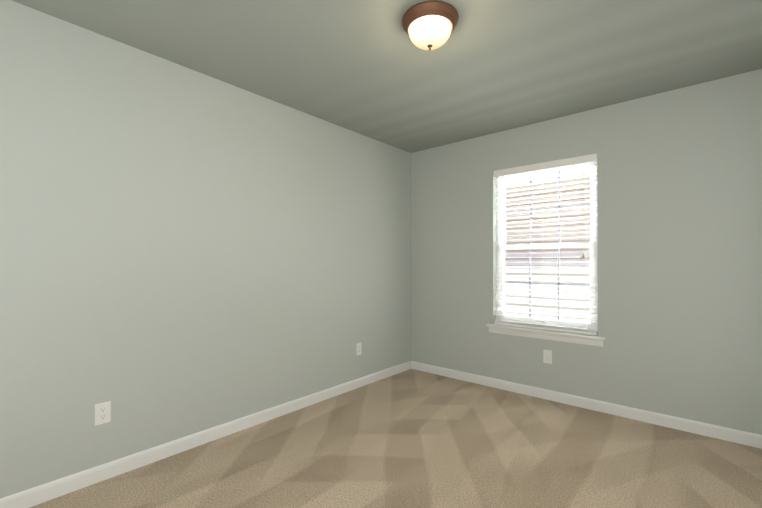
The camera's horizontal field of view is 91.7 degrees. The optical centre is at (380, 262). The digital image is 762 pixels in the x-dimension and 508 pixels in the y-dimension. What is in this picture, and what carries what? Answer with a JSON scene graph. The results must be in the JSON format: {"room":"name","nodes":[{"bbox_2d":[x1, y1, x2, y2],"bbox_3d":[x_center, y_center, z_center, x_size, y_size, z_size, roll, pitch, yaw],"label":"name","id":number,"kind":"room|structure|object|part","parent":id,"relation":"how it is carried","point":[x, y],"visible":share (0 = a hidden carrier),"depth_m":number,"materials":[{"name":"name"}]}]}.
{"room":"empty bedroom","nodes":[
{"label":"empty bedroom","id":0,"kind":"room"},
{"bbox_2d":[0,0,410,498],"bbox_3d":[-1.016,-0.025,2.730,0.140,2.440,4.268,0,0,41],"label":"wall","id":1,"kind":"structure","parent":0,"point":[185,251],"depth_m":2.27,"materials":[{"name":"grey paint"}]},
{"bbox_2d":[95,401,110,425],"bbox_3d":[-1.524,0.827,2.026,0.007,0.115,0.071,0,0,41],"label":"electrical outlet","id":2,"kind":"object","parent":1,"relation":"attached to","point":[103,413],"visible":1,"depth_m":2.02,"materials":[{"name":"white plastic"}]},
{"bbox_2d":[0,361,411,507],"bbox_3d":[-0.958,1.152,2.676,0.013,0.085,3.988,0,0,41],"label":"baseboard","id":3,"kind":"structure","parent":1,"relation":"attached to","point":[36,495],"depth_m":2.27,"materials":[{"name":"white wood"}]},
{"bbox_2d":[356,343,360,355],"bbox_3d":[-0.213,0.832,3.547,0.007,0.115,0.071,0,0,41],"label":"electrical outlet","id":4,"kind":"object","parent":1,"relation":"attached to","point":[358,348],"visible":1,"depth_m":3.54,"materials":[{"name":"white plastic"}]},
{"bbox_2d":[12,0,761,152],"bbox_3d":[0.173,-1.299,1.710,3.280,0.100,4.268,0,0,41],"label":"ceiling","id":5,"kind":"structure","parent":0,"point":[368,68],"depth_m":2.20,"materials":[{"name":"paint"}]},
{"bbox_2d":[402,0,458,49],"bbox_3d":[0.252,-1.171,1.905,0.289,0.155,0.289,0,0,41],"label":"flush-mount light fixture","id":6,"kind":"object","parent":5,"relation":"attached to","point":[429,25],"visible":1,"depth_m":1.83,"materials":[{"name":"white glass"}]},
{"bbox_3d":[0.252,-1.159,1.905,0.221,0.087,0.221,0,0,41],"label":"flush mount light glass","id":7,"kind":"part","parent":6,"relation":"part of","materials":[{"name":"white glass"}]},
{"bbox_2d":[29,369,761,507],"bbox_3d":[0.173,1.241,1.701,3.280,0.100,4.268,0,0,41],"label":"floor","id":8,"kind":"structure","parent":0,"point":[411,438],"depth_m":2.20,"materials":[{"name":"carpet"}]},
{"bbox_2d":[411,69,761,434],"bbox_3d":[1.520,-0.024,3.269,3.000,2.440,0.140,0,0,41],"label":"wall","id":9,"kind":"structure","parent":0,"point":[679,190],"depth_m":2.79,"materials":[{"name":"grey paint"}]},
{"bbox_2d":[486,324,605,346],"bbox_3d":[1.425,0.635,3.280,0.994,0.078,0.104,0,0,41],"label":"window sill","id":10,"kind":"structure","parent":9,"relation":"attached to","point":[593,340],"depth_m":3.21,"materials":[{"name":"white wood"}]},
{"bbox_2d":[496,161,597,329],"bbox_3d":[1.480,-0.143,3.347,0.882,1.480,0.074,0,0,41],"label":"window","id":11,"kind":"structure","parent":9,"relation":"in","point":[501,247],"depth_m":3.31,"materials":[{"name":"white plastic"}]},
{"bbox_2d":[494,153,597,334],"bbox_3d":[1.429,-0.145,3.288,0.874,1.475,0.073,0,0,41],"label":"window blinds","id":12,"kind":"object","parent":11,"relation":"attached to","point":[583,159],"visible":0.85,"depth_m":3.24,"materials":[{"name":"white plastic"}]},
{"bbox_2d":[543,350,551,363],"bbox_3d":[1.454,0.824,3.226,0.071,0.115,0.007,0,0,41],"label":"electrical outlet","id":13,"kind":"object","parent":9,"relation":"attached to","point":[547,356],"visible":1,"depth_m":3.22,"materials":[{"name":"white plastic"}]},
{"bbox_2d":[412,361,761,448],"bbox_3d":[1.470,1.154,3.207,2.940,0.085,0.013,0,0,41],"label":"baseboard","id":14,"kind":"structure","parent":9,"relation":"attached to","point":[710,430],"depth_m":2.91,"materials":[{"name":"white wood"}]},
{"label":"outside","id":15,"kind":"structure","parent":0,"visible":0},
{"bbox_2d":[504,183,589,322],"bbox_3d":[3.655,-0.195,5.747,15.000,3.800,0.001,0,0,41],"label":"window glass","id":16,"kind":"object","parent":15,"point":[538,252],"depth_m":6.40,"materials":[{"name":"clear glass"}]},
{"bbox_2d":[506,175,589,192],"bbox_3d":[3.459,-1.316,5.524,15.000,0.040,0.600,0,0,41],"label":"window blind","id":17,"kind":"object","parent":16,"relation":"attached to","point":[546,184],"depth_m":6.14,"materials":[{"name":"white plastic"}]},
{"bbox_2d":[506,167,589,185],"bbox_3d":[3.253,-1.446,5.285,15.000,0.300,0.030,0,0,41],"label":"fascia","id":18,"kind":"object","parent":17,"relation":"attached to","point":[546,174],"depth_m":5.79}
]}

